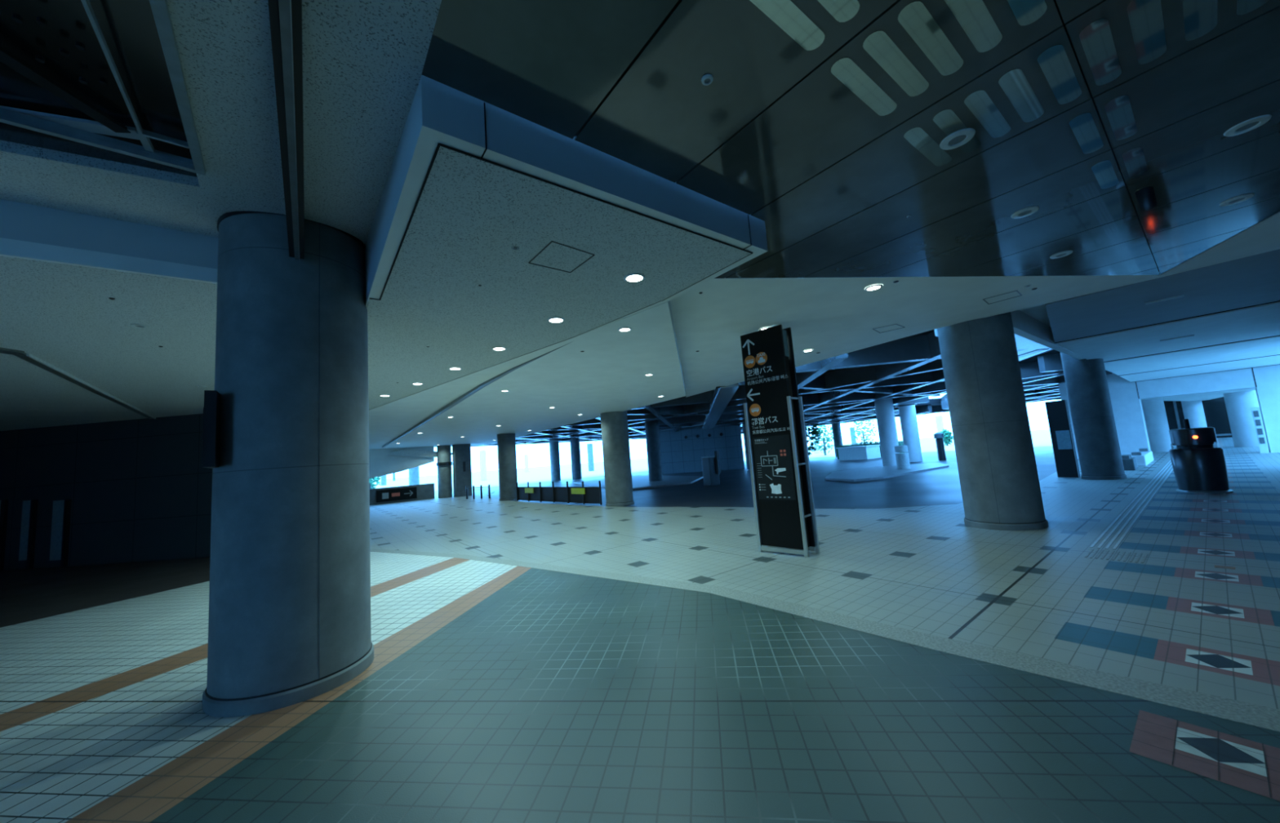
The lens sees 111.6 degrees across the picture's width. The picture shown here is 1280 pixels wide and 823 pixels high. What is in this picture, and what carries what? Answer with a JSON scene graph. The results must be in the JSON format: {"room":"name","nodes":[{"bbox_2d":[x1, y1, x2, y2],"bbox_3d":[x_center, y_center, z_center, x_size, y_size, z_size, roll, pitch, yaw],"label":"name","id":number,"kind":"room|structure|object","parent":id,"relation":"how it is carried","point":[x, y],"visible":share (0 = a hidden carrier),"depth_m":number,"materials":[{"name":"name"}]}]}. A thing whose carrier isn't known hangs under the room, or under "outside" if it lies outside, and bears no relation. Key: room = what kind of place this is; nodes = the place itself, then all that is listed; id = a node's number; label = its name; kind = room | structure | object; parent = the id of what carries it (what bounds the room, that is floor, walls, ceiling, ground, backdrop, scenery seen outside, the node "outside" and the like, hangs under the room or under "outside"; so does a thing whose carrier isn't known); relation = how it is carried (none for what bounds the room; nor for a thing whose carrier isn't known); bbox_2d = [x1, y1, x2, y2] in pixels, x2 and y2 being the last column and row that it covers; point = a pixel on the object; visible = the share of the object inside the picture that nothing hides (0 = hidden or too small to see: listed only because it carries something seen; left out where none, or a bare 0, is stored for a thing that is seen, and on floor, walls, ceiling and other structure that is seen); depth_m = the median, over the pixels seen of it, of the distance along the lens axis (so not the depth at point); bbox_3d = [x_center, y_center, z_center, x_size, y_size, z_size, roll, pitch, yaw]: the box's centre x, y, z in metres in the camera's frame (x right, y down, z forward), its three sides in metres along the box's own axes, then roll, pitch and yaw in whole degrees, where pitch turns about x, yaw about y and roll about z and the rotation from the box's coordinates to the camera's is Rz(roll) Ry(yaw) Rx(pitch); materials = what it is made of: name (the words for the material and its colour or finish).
{"room":"station concourse","nodes":[
{"label":"station concourse","id":0,"kind":"room"},
{"bbox_2d":[0,413,212,571],"bbox_3d":[-17.644,2.398,11.021,17.127,3.560,0.300,-5,-6,3],"label":"wall","id":1,"kind":"structure","parent":0,"point":[139,490],"depth_m":10.62,"materials":[{"name":"stone"}]},
{"bbox_2d":[0,499,8,570],"bbox_3d":[-15.719,3.033,10.648,0.317,1.696,0.060,-5,-6,3],"label":"door leaf","id":2,"kind":"structure","parent":1,"relation":"in","point":[3,504],"depth_m":10.64,"materials":[{"name":"metal"}]},
{"bbox_2d":[18,499,38,568],"bbox_3d":[-14.921,2.995,10.601,0.315,1.640,0.060,-5,-6,3],"label":"door leaf","id":3,"kind":"structure","parent":1,"relation":"in","point":[29,508],"depth_m":10.58,"materials":[{"name":"metal"}]},
{"bbox_2d":[49,499,71,566],"bbox_3d":[-14.067,2.954,10.550,0.398,1.584,0.060,-5,-6,3],"label":"door leaf","id":4,"kind":"structure","parent":1,"relation":"in","point":[61,511],"depth_m":10.53,"materials":[{"name":"metal"}]},
{"bbox_2d":[12,352,155,418],"bbox_3d":[-10.860,-0.080,9.285,0.100,0.050,10.258,0,-8,-39],"label":"trim","id":5,"kind":"structure","parent":1,"relation":"attached to","point":[23,356],"depth_m":6.73,"materials":[{"name":"grey metal"}]},
{"bbox_2d":[368,446,434,478],"bbox_3d":[-15.609,3.180,25.104,6.850,2.000,0.200,0,-7,-37],"label":"wall","id":6,"kind":"structure","parent":0,"point":[380,464],"depth_m":25.71,"materials":[{"name":"paint"}]},
{"bbox_2d":[386,448,452,457],"bbox_3d":[-13.188,2.540,26.631,4.150,0.620,0.150,0,-7,-37],"label":"trim","id":7,"kind":"structure","parent":6,"relation":"attached to","point":[404,452],"depth_m":26.23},
{"bbox_2d":[369,483,435,505],"bbox_3d":[-15.450,4.946,24.845,6.800,1.020,0.250,0,-7,-37],"label":"wall","id":8,"kind":"structure","parent":0,"point":[424,491],"depth_m":26.17,"materials":[{"name":"concrete"}]},
{"bbox_2d":[376,486,417,502],"bbox_3d":[-14.278,4.878,25.534,2.100,0.680,0.078,0,-7,-37],"label":"board","id":9,"kind":"object","parent":8,"relation":"attached to","point":[390,495],"visible":1,"depth_m":25.50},
{"bbox_2d":[373,460,746,491],"bbox_3d":[-91.131,19.942,108.621,106.000,0.290,214.000,0,-7,-37],"label":"ground","id":10,"kind":"structure","parent":0,"point":[542,476],"depth_m":62.69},
{"bbox_2d":[368,475,381,488],"bbox_3d":[-27.274,6.615,43.841,2.027,3.392,2.302,-7,-7,27],"label":"tree","id":11,"kind":"object","parent":10,"relation":"on","point":[371,485],"visible":0.22,"depth_m":43.66,"materials":[{"name":"green plant"}]},
{"bbox_2d":[408,466,419,485],"bbox_3d":[-20.601,5.213,39.610,0.840,4.100,0.840,0,-7,-37],"label":"concrete column","id":12,"kind":"structure","parent":10,"relation":"on","point":[414,474],"depth_m":39.20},
{"bbox_2d":[479,449,486,479],"bbox_3d":[-21.898,7.493,60.660,0.840,4.100,0.840,0,-7,-37],"label":"concrete column","id":13,"kind":"structure","parent":10,"relation":"on","point":[482,453],"depth_m":60.33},
{"bbox_2d":[524,454,528,471],"bbox_3d":[-27.353,12.478,104.766,0.840,4.100,0.840,0,-7,-37],"label":"concrete column","id":14,"kind":"structure","parent":10,"relation":"on","point":[526,456],"depth_m":104.44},
{"bbox_2d":[586,443,594,471],"bbox_3d":[-7.447,6.905,65.545,0.840,4.100,0.840,0,-7,-37],"label":"concrete column","id":15,"kind":"structure","parent":10,"relation":"on","point":[589,446],"depth_m":65.22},
{"bbox_2d":[364,74,768,448],"bbox_3d":[-5.852,0.027,16.137,9.340,0.956,28.470,0,-7,-37],"label":"ceiling","id":16,"kind":"structure","parent":0,"point":[468,215],"depth_m":3.70,"materials":[{"name":"paint"}]},
{"bbox_2d":[379,143,439,300],"bbox_3d":[-1.678,-1.164,3.046,0.011,0.006,2.310,0,-7,-37],"label":"trim","id":17,"kind":"structure","parent":16,"relation":"attached to","point":[437,145],"depth_m":2.66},
{"bbox_2d":[369,337,573,409],"bbox_3d":[-3.718,-0.492,8.040,7.536,0.006,0.006,-9,-8,40],"label":"trim","id":18,"kind":"structure","parent":16,"relation":"attached to","point":[571,337],"depth_m":6.98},
{"bbox_2d":[382,341,573,447],"bbox_3d":[-7.454,0.497,14.508,0.278,0.082,22.012,0,-7,-36],"label":"trim","id":19,"kind":"structure","parent":16,"relation":"attached to","point":[458,400],"depth_m":9.44,"materials":[{"name":"grey metal"}]},
{"bbox_2d":[480,102,487,158],"bbox_3d":[-0.808,-1.444,2.236,0.006,0.255,0.084,0,-7,-37],"label":"trim","id":20,"kind":"structure","parent":16,"relation":"attached to","point":[486,148],"depth_m":2.21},
{"bbox_2d":[491,346,506,351],"bbox_3d":[-1.903,-0.848,5.875,0.194,0.014,0.194,0,-7,-37],"label":"recessed light","id":21,"kind":"object","parent":16,"relation":"in","point":[497,348],"visible":1,"depth_m":5.85,"materials":[{"name":"white"}]},
{"bbox_2d":[546,316,564,323],"bbox_3d":[-0.941,-1.024,4.874,0.194,0.014,0.194,0,-7,-37],"label":"recessed light","id":22,"kind":"object","parent":16,"relation":"in","point":[553,319],"visible":1,"depth_m":4.86,"materials":[{"name":"white"}]},
{"bbox_2d":[528,240,595,272],"bbox_3d":[-0.611,-1.206,3.416,0.397,0.006,0.413,0,-7,-37],"label":"access hatch","id":23,"kind":"object","parent":16,"relation":"attached to","point":[542,250],"visible":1,"depth_m":3.39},
{"bbox_2d":[439,142,752,253],"bbox_3d":[-0.029,-1.309,2.858,2.400,0.006,0.011,0,-7,-37],"label":"trim","id":24,"kind":"structure","parent":16,"relation":"attached to","point":[440,144],"depth_m":2.59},
{"bbox_2d":[623,272,644,282],"bbox_3d":[-0.049,-1.194,3.888,0.194,0.014,0.194,0,-7,-37],"label":"recessed light","id":25,"kind":"object","parent":16,"relation":"in","point":[633,277],"visible":1,"depth_m":3.87,"materials":[{"name":"white"}]},
{"bbox_2d":[662,253,752,301],"bbox_3d":[0.579,-1.230,4.059,0.006,0.006,1.190,0,-7,-36],"label":"trim","id":26,"kind":"structure","parent":16,"relation":"attached to","point":[751,253],"depth_m":3.97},
{"bbox_2d":[573,475,703,489],"bbox_3d":[-0.099,4.686,29.378,6.640,0.160,14.180,-2,-6,-21],"label":"floor","id":27,"kind":"structure","parent":0,"point":[639,482],"depth_m":26.07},
{"bbox_2d":[0,0,1279,431],"bbox_3d":[-5.203,-1.235,6.376,27.400,0.857,44.000,0,-7,-37],"label":"ceiling","id":28,"kind":"structure","parent":0,"point":[824,122],"depth_m":2.85,"materials":[{"name":"paint"}]},
{"bbox_2d":[0,346,24,354],"bbox_3d":[-7.717,-0.797,4.665,0.200,0.050,1.364,-5,-6,5],"label":"trim","id":29,"kind":"structure","parent":28,"relation":"attached to","point":[2,350],"depth_m":5.25,"materials":[{"name":"grey metal"}]},
{"bbox_2d":[0,0,205,177],"bbox_3d":[-4.467,-1.625,0.485,6.186,0.705,3.792,-1,-7,-33],"label":"skylight","id":30,"kind":"object","parent":28,"relation":"attached to","point":[102,79],"visible":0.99,"depth_m":2.21,"materials":[{"name":"glass"}]},
{"bbox_2d":[0,237,217,284],"bbox_3d":[-8.844,-1.218,0.425,14.410,0.128,0.440,0,-7,-37],"label":"trim","id":31,"kind":"structure","parent":28,"relation":"attached to","point":[14,248],"depth_m":3.54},
{"bbox_2d":[0,199,218,268],"bbox_3d":[-8.882,-1.637,0.477,14.410,0.720,0.420,0,-7,-37],"label":"ceiling beam","id":32,"kind":"structure","parent":28,"relation":"attached to","point":[20,221],"depth_m":3.57,"materials":[{"name":"paint"}]},
{"bbox_2d":[130,323,149,328],"bbox_3d":[-5.520,-0.944,4.799,0.140,0.012,0.140,0,-7,-37],"label":"recessed light","id":33,"kind":"object","parent":28,"relation":"in","point":[136,325],"visible":1,"depth_m":4.78,"materials":[{"name":"grey metal"}]},
{"bbox_2d":[267,0,304,259],"bbox_3d":[-1.149,-1.772,1.397,0.108,0.386,5.535,0,-7,-37],"label":"rail","id":34,"kind":"object","parent":28,"relation":"attached to","point":[285,15],"visible":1,"depth_m":2.10,"materials":[{"name":"grey metal"}]},
{"bbox_2d":[701,73,713,85],"bbox_3d":[0.337,-1.659,2.177,0.060,0.012,0.060,0,-7,-37],"label":"ceiling sensor","id":35,"kind":"object","parent":28,"relation":"attached to","point":[709,77],"visible":1,"depth_m":2.17,"materials":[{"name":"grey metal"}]},
{"bbox_2d":[865,284,882,290],"bbox_3d":[2.872,-1.520,5.341,0.194,0.014,0.194,0,-7,-37],"label":"recessed light","id":36,"kind":"object","parent":28,"relation":"in","point":[876,286],"visible":1,"depth_m":5.32,"materials":[{"name":"white"}]},
{"bbox_2d":[939,128,975,150],"bbox_3d":[2.015,-1.726,2.761,0.186,0.012,0.186,0,-7,-37],"label":"recessed light","id":37,"kind":"object","parent":28,"relation":"in","point":[957,139],"visible":1,"depth_m":2.75,"materials":[{"name":"grey metal"}]},
{"bbox_2d":[982,290,1022,304],"bbox_3d":[5.122,-1.612,6.149,0.393,0.006,0.412,0,-7,-37],"label":"access hatch","id":38,"kind":"object","parent":28,"relation":"attached to","point":[1014,291],"visible":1,"depth_m":6.14,"materials":[{"name":"grey metal"}]},
{"bbox_2d":[1010,205,1039,218],"bbox_3d":[3.336,-1.721,3.767,0.186,0.012,0.186,0,-7,-37],"label":"recessed light","id":39,"kind":"object","parent":28,"relation":"in","point":[1026,211],"visible":1,"depth_m":3.76,"materials":[{"name":"grey metal"}]},
{"bbox_2d":[1049,250,1072,258],"bbox_3d":[4.615,-1.715,4.761,0.186,0.012,0.186,0,-7,-37],"label":"recessed light","id":40,"kind":"object","parent":28,"relation":"in","point":[1061,254],"visible":1,"depth_m":4.75,"materials":[{"name":"grey metal"}]},
{"bbox_2d":[1144,294,1184,304],"bbox_3d":[8.296,-1.765,6.880,0.110,0.030,0.400,0,-7,-37],"label":"recessed light","id":41,"kind":"object","parent":28,"relation":"in","point":[1180,295],"visible":1,"depth_m":6.85,"materials":[{"name":"paint"}]},
{"bbox_2d":[1054,300,1279,343],"bbox_3d":[10.837,-1.859,7.851,0.050,0.012,4.950,0,-7,-37],"label":"trim","id":42,"kind":"structure","parent":28,"relation":"attached to","point":[1278,300],"depth_m":8.43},
{"bbox_2d":[1219,193,1254,206],"bbox_3d":[5.258,-1.860,3.830,0.186,0.012,0.186,0,-7,-37],"label":"recessed light","id":43,"kind":"object","parent":28,"relation":"in","point":[1240,198],"visible":1,"depth_m":3.82,"materials":[{"name":"grey metal"}]},
{"bbox_2d":[1223,114,1271,136],"bbox_3d":[3.973,-1.865,2.844,0.186,0.012,0.186,0,-7,-37],"label":"recessed light","id":44,"kind":"object","parent":28,"relation":"in","point":[1252,123],"visible":1,"depth_m":2.84,"materials":[{"name":"grey metal"}]},
{"bbox_2d":[0,436,1279,822],"bbox_3d":[10.668,3.353,23.994,74.000,0.121,54.000,0,-7,-37],"label":"floor","id":45,"kind":"structure","parent":0,"point":[557,696],"depth_m":3.18,"materials":[{"name":"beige tile"}]},
{"bbox_2d":[202,210,373,717],"bbox_3d":[-2.988,0.317,3.794,1.100,3.800,1.100,0,-7,-37],"label":"concrete column","id":46,"kind":"structure","parent":45,"relation":"on","point":[289,619],"depth_m":3.38,"materials":[{"name":"concrete"}]},
{"bbox_2d":[202,390,220,468],"bbox_3d":[-3.256,0.147,3.316,0.075,0.560,0.380,0,-7,-37],"label":"sign","id":47,"kind":"object","parent":46,"relation":"attached to","point":[211,409],"visible":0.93,"depth_m":3.18,"materials":[{"name":"black metal"}]},
{"bbox_2d":[435,444,452,497],"bbox_3d":[-12.056,3.694,26.829,0.920,3.200,0.920,0,-7,-37],"label":"concrete column","id":48,"kind":"structure","parent":45,"relation":"on","point":[444,464],"depth_m":26.52,"materials":[{"name":"grey concrete"}]},
{"bbox_2d":[452,443,472,497],"bbox_3d":[-10.993,3.623,26.874,0.950,3.190,0.620,0,-7,-37],"label":"pier","id":49,"kind":"object","parent":45,"relation":"on","point":[461,453],"visible":0.99,"depth_m":26.63,"materials":[{"name":"concrete"}]},
{"bbox_2d":[740,324,819,557],"bbox_3d":[2.102,0.425,6.715,0.324,3.419,0.824,1,-8,-44],"label":"direction sign","id":50,"kind":"object","parent":45,"relation":"on","point":[785,520],"visible":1,"depth_m":6.59,"materials":[{"name":"black metal"}]},
{"bbox_2d":[369,548,1279,732],"bbox_3d":[2.156,1.754,2.358,29.745,0.122,2.560,-10,-8,41],"label":"trim","id":51,"kind":"structure","parent":45,"relation":"on","point":[1267,717],"depth_m":3.09,"materials":[{"name":"stone"}]},
{"bbox_2d":[937,311,1048,530],"bbox_3d":[5.991,-0.077,7.527,1.088,4.000,1.088,0,-7,-37],"label":"concrete column","id":52,"kind":"structure","parent":45,"relation":"on","point":[996,461],"depth_m":7.12,"materials":[{"name":"concrete"}]},
{"bbox_2d":[1044,400,1080,477],"bbox_3d":[12.917,0.834,13.297,0.120,2.340,0.500,-2,-6,-20],"label":"sign","id":53,"kind":"object","parent":45,"relation":"on","point":[1057,411],"visible":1,"depth_m":13.25,"materials":[{"name":"black metal"}]},
{"bbox_2d":[1060,351,1126,479],"bbox_3d":[12.961,-0.015,12.485,0.884,3.850,0.884,0,-7,-37],"label":"concrete column","id":54,"kind":"structure","parent":45,"relation":"on","point":[1100,455],"depth_m":12.19,"materials":[{"name":"concrete"}]},
{"bbox_2d":[1084,548,1147,563],"bbox_3d":[5.677,1.718,5.185,0.520,0.004,0.470,0,-7,-37],"label":"tactile strip","id":55,"kind":"object","parent":45,"relation":"on","point":[1091,549],"visible":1,"depth_m":5.17,"materials":[{"name":"stone"}]},
{"bbox_2d":[1121,454,1137,470],"bbox_3d":[15.703,1.643,14.043,0.800,0.470,0.400,0,-7,-37],"label":"stone bench","id":56,"kind":"object","parent":45,"relation":"on","point":[1130,463],"visible":0.63,"depth_m":13.77,"materials":[{"name":"stone"}]},
{"bbox_2d":[1089,460,1173,549],"bbox_3d":[12.642,1.756,10.648,16.980,0.006,0.226,0,-7,-37],"label":"tactile strip","id":57,"kind":"object","parent":45,"relation":"on","point":[1102,535],"visible":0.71,"depth_m":7.27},
{"bbox_2d":[1130,448,1153,466],"bbox_3d":[18.086,1.634,15.699,3.000,0.470,0.400,0,-7,-37],"label":"stone bench","id":58,"kind":"object","parent":45,"relation":"on","point":[1144,457],"visible":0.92,"depth_m":14.88,"materials":[{"name":"stone"}]},
{"bbox_2d":[1141,398,1171,452],"bbox_3d":[24.085,0.010,20.372,0.700,3.750,0.700,0,-7,-37],"label":"concrete column","id":59,"kind":"structure","parent":45,"relation":"on","point":[1154,411],"depth_m":20.09,"materials":[{"name":"concrete"}]},
{"bbox_2d":[1181,400,1207,427],"bbox_3d":[34.601,-0.079,27.192,0.800,3.750,0.800,0,-7,-37],"label":"concrete column","id":60,"kind":"structure","parent":45,"relation":"on","point":[1193,411],"depth_m":26.90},
{"bbox_2d":[1163,396,1232,437],"bbox_3d":[37.329,-0.307,27.715,0.220,3.900,11.000,0,-7,-37],"label":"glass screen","id":61,"kind":"object","parent":45,"relation":"on","point":[1215,413],"visible":0.15,"depth_m":28.16,"materials":[{"name":"black glass"}]},
{"bbox_2d":[1168,418,1233,493],"bbox_3d":[11.622,0.908,9.082,0.730,1.520,0.730,0,-7,-37],"label":"robot","id":62,"kind":"object","parent":45,"relation":"on","point":[1199,467],"visible":1,"depth_m":8.87,"materials":[{"name":"metal"}]},
{"bbox_2d":[1168,426,1217,445],"bbox_3d":[11.593,0.521,9.122,0.600,0.340,0.600,0,-7,-37],"label":"hood","id":63,"kind":"object","parent":62,"relation":"attached to","point":[1203,436],"depth_m":8.93,"materials":[{"name":"metal"}]},
{"bbox_2d":[1128,710,1279,800],"bbox_3d":[2.727,1.616,2.050,0.490,0.003,0.525,0,-7,-37],"label":"tile","id":64,"kind":"structure","parent":45,"relation":"on","point":[1242,763],"depth_m":2.06,"materials":[{"name":"red tile"}]},
{"bbox_2d":[1222,390,1267,447],"bbox_3d":[27.174,-0.303,19.609,0.900,3.750,0.900,0,-7,-37],"label":"concrete column","id":65,"kind":"structure","parent":45,"relation":"on","point":[1238,405],"depth_m":19.35,"materials":[{"name":"concrete"}]},
{"bbox_2d":[1250,406,1269,453],"bbox_3d":[22.890,0.687,16.055,0.115,1.700,0.185,0,-7,-37],"label":"notice board","id":66,"kind":"object","parent":45,"relation":"on","point":[1255,412],"visible":1,"depth_m":16.03,"materials":[{"name":"plastic"}]},
{"bbox_2d":[430,429,1052,475],"bbox_3d":[41.823,18.288,189.813,204.000,0.290,245.400,0,-7,-37],"label":"ground","id":67,"kind":"structure","parent":0,"point":[1042,437],"depth_m":87.33,"materials":[{"name":"white"}]},
{"bbox_2d":[813,425,833,455],"bbox_3d":[23.274,3.357,55.175,2.862,4.589,2.944,0,-7,-37],"label":"tree","id":68,"kind":"object","parent":67,"relation":"on","point":[828,438],"visible":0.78,"depth_m":55.01,"materials":[{"name":"green plant"}]},
{"bbox_2d":[849,426,856,444],"bbox_3d":[41.291,5.141,84.144,0.840,4.100,0.840,0,-7,-37],"label":"concrete column","id":69,"kind":"structure","parent":67,"relation":"on","point":[852,436],"depth_m":83.88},
{"bbox_2d":[850,419,876,444],"bbox_3d":[36.502,3.114,71.106,4.076,6.360,4.013,0,-7,-37],"label":"tree","id":70,"kind":"object","parent":67,"relation":"on","point":[861,422],"visible":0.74,"depth_m":70.98,"materials":[{"name":"green plant"}]},
{"bbox_2d":[934,415,944,444],"bbox_3d":[42.415,2.689,61.310,0.840,4.100,0.840,0,-7,-37],"label":"concrete column","id":71,"kind":"structure","parent":67,"relation":"on","point":[939,420],"depth_m":61.10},
{"bbox_2d":[940,428,953,445],"bbox_3d":[40.281,3.378,57.125,1.733,2.394,1.627,0,-7,-37],"label":"tree","id":72,"kind":"object","parent":67,"relation":"on","point":[947,439],"visible":0.8,"depth_m":56.84,"materials":[{"name":"green plant"}]},
{"bbox_2d":[475,446,1078,508],"bbox_3d":[17.041,6.522,58.204,82.510,0.270,66.750,0,-7,-37],"label":"road","id":73,"kind":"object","parent":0,"point":[940,486],"visible":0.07,"depth_m":16.29,"materials":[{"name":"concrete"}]},
{"bbox_2d":[497,432,517,501],"bbox_3d":[-6.479,2.286,21.212,0.904,4.000,0.904,0,-7,-37],"label":"concrete column","id":74,"kind":"structure","parent":73,"relation":"on","point":[506,442],"depth_m":20.83,"materials":[{"name":"concrete"}]},
{"bbox_2d":[549,440,560,481],"bbox_3d":[-7.581,4.136,38.740,0.840,4.100,0.840,0,-7,-37],"label":"concrete column","id":75,"kind":"structure","parent":73,"relation":"on","point":[553,445],"depth_m":38.38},
{"bbox_2d":[515,480,602,505],"bbox_3d":[-3.520,3.295,17.782,0.122,0.850,6.370,1,-8,-43],"label":"barrier","id":76,"kind":"object","parent":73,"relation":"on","point":[589,495],"visible":1,"depth_m":17.34,"materials":[{"name":"black metal"}]},
{"bbox_2d":[569,437,582,479],"bbox_3d":[-5.684,3.960,38.428,0.840,4.100,0.840,0,-7,-37],"label":"concrete column","id":77,"kind":"structure","parent":73,"relation":"on","point":[574,442],"depth_m":38.08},
{"bbox_2d":[600,410,634,506],"bbox_3d":[-0.839,1.240,15.245,0.996,4.000,0.996,0,-7,-37],"label":"concrete column","id":78,"kind":"structure","parent":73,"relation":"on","point":[614,424],"depth_m":14.82,"materials":[{"name":"concrete"}]},
{"bbox_2d":[644,419,662,481],"bbox_3d":[0.829,2.264,26.827,0.840,4.100,0.840,0,-7,-37],"label":"concrete column","id":79,"kind":"structure","parent":73,"relation":"on","point":[651,428],"depth_m":26.48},
{"bbox_2d":[658,425,744,474],"bbox_3d":[5.146,2.978,37.350,6.910,4.400,3.129,-5,-6,9],"label":"wall","id":80,"kind":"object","parent":73,"relation":"on","point":[682,451],"visible":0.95,"depth_m":35.93,"materials":[{"name":"tile"}]},
{"bbox_2d":[700,450,720,485],"bbox_3d":[3.437,2.728,20.902,0.640,1.630,0.670,0,-7,-37],"label":"ticket machine","id":81,"kind":"object","parent":73,"relation":"on","point":[710,464],"visible":1,"depth_m":20.75,"materials":[{"name":"black metal"}]},
{"bbox_2d":[742,423,750,469],"bbox_3d":[8.466,2.380,33.518,0.840,4.100,0.840,0,-7,-37],"label":"concrete column","id":82,"kind":"structure","parent":73,"relation":"on","point":[744,425],"depth_m":33.28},
{"bbox_2d":[805,423,821,455],"bbox_3d":[16.644,2.099,44.969,3.721,5.982,3.781,0,-7,-37],"label":"tree","id":83,"kind":"object","parent":73,"relation":"on","point":[813,430],"visible":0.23,"depth_m":44.23,"materials":[{"name":"green plant"}]},
{"bbox_2d":[831,422,843,457],"bbox_3d":[20.611,2.689,45.374,0.840,4.100,0.840,0,-7,-37],"label":"concrete column","id":84,"kind":"structure","parent":73,"relation":"on","point":[836,428],"depth_m":45.07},
{"bbox_2d":[835,444,880,460],"bbox_3d":[18.852,3.566,37.378,2.600,1.180,2.600,0,-7,-37],"label":"planter","id":85,"kind":"object","parent":73,"relation":"on","point":[868,451],"visible":0.79,"depth_m":36.56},
{"bbox_2d":[835,440,904,458],"bbox_3d":[21.553,3.477,40.501,5.318,1.593,5.158,0,-7,-37],"label":"hedge","id":86,"kind":"object","parent":73,"relation":"on","point":[900,442],"visible":0.09,"depth_m":39.69,"materials":[{"name":"green plant"}]},
{"bbox_2d":[897,404,922,462],"bbox_3d":[16.936,1.093,27.292,0.900,4.100,0.900,0,-7,-37],"label":"concrete column","id":87,"kind":"structure","parent":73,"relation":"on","point":[908,416],"depth_m":26.92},
{"bbox_2d":[933,431,946,460],"bbox_3d":[18.524,2.147,26.803,0.520,1.730,0.520,0,-7,-37],"label":"post","id":88,"kind":"object","parent":73,"relation":"on","point":[939,436],"visible":0.97,"depth_m":26.65,"materials":[{"name":"black metal"}]},
{"bbox_2d":[824,462,948,481],"bbox_3d":[11.685,2.942,21.162,9.800,0.160,4.200,0,-7,-37],"label":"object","id":89,"kind":"structure","parent":0,"point":[882,472],"depth_m":19.83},
{"bbox_2d":[874,397,899,466],"bbox_3d":[13.863,1.023,24.372,0.900,4.100,0.900,0,-7,-37],"label":"concrete column","id":90,"kind":"structure","parent":89,"relation":"on","point":[884,408],"depth_m":24.04,"materials":[{"name":"concrete"}]},
{"bbox_2d":[893,444,910,469],"bbox_3d":[12.577,2.197,20.848,0.560,1.120,0.560,0,-7,-37],"label":"bin","id":91,"kind":"object","parent":89,"relation":"on","point":[902,460],"visible":0.98,"depth_m":20.63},
{"bbox_2d":[893,444,908,452],"bbox_3d":[12.547,1.800,20.889,0.560,0.320,0.560,0,-7,-37],"label":"hood","id":92,"kind":"object","parent":91,"relation":"attached to","point":[904,448],"depth_m":20.66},
{"bbox_2d":[825,329,1060,407],"bbox_3d":[8.479,-0.036,31.863,38.000,0.450,35.800,0,-7,-37],"label":"ceiling","id":93,"kind":"structure","parent":0,"point":[934,402],"depth_m":16.06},
{"bbox_2d":[702,383,738,429],"bbox_3d":[4.542,0.511,28.963,0.991,0.640,32.877,-5,-6,7],"label":"beam","id":94,"kind":"structure","parent":93,"relation":"attached to","point":[725,393],"depth_m":17.48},
{"bbox_2d":[1018,303,1050,326],"bbox_3d":[30.695,-3.055,16.296,51.400,0.400,16.200,0,-7,-37],"label":"ceiling","id":95,"kind":"structure","parent":0,"point":[1039,313],"depth_m":8.48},
{"bbox_2d":[933,328,1052,360],"bbox_3d":[8.899,-1.626,10.563,1.715,0.340,7.758,-10,-8,43],"label":"trim","id":96,"kind":"structure","parent":95,"relation":"attached to","point":[1022,343],"depth_m":10.13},
{"bbox_2d":[1057,302,1279,361],"bbox_3d":[13.055,-1.889,9.536,5.080,0.253,4.950,0,-7,-37],"label":"ceiling","id":97,"kind":"structure","parent":0,"point":[1262,321],"depth_m":9.82,"materials":[{"name":"paint"}]},
{"bbox_2d":[1103,335,1279,362],"bbox_3d":[15.069,-1.752,11.041,0.050,0.012,4.950,0,-7,-37],"label":"trim","id":98,"kind":"structure","parent":97,"relation":"attached to","point":[1274,335],"depth_m":11.50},
{"bbox_2d":[1058,364,1279,459],"bbox_3d":[22.850,-0.335,16.870,0.800,4.100,9.200,0,-7,-37],"label":"wall","id":99,"kind":"structure","parent":0,"point":[1128,413],"depth_m":17.60,"materials":[{"name":"paint"}]},
{"bbox_2d":[470,330,1112,446],"bbox_3d":[9.431,0.437,32.261,35.183,0.650,35.392,0,-7,-37],"label":"ceiling beams","id":100,"kind":"structure","parent":99,"relation":"attached to","point":[908,370],"depth_m":18.19,"materials":[{"name":"metal"}]},
{"bbox_2d":[1010,310,1111,372],"bbox_3d":[13.382,-1.685,12.978,19.000,0.400,0.150,0,-7,-37],"label":"trim","id":101,"kind":"structure","parent":99,"relation":"attached to","point":[1025,326],"depth_m":8.88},
{"bbox_2d":[1134,364,1279,382],"bbox_3d":[22.494,-1.566,16.640,0.050,0.012,4.950,0,-7,-37],"label":"trim","id":102,"kind":"structure","parent":99,"relation":"attached to","point":[1276,364],"depth_m":16.95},
{"bbox_2d":[1103,335,1279,375],"bbox_3d":[17.295,-1.830,12.741,5.050,0.348,4.950,0,-7,-37],"label":"ceiling","id":103,"kind":"structure","parent":0,"point":[1268,346],"depth_m":13.01,"materials":[{"name":"paint"}]},
{"bbox_2d":[1121,354,1279,375],"bbox_3d":[19.301,-1.646,14.232,0.050,0.012,4.950,0,-7,-37],"label":"trim","id":104,"kind":"structure","parent":103,"relation":"attached to","point":[1277,354],"depth_m":14.62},
{"bbox_2d":[1141,387,1255,400],"bbox_3d":[29.474,-1.337,23.034,17.200,1.240,3.894,0,-7,-37],"label":"ceiling","id":105,"kind":"structure","parent":0,"point":[1211,395],"depth_m":20.42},
{"bbox_2d":[1119,355,1279,382],"bbox_3d":[20.964,-1.784,15.515,3.850,0.420,4.950,0,-7,-37],"label":"ceiling","id":106,"kind":"structure","parent":0,"point":[1270,360],"depth_m":15.83,"materials":[{"name":"paint"}]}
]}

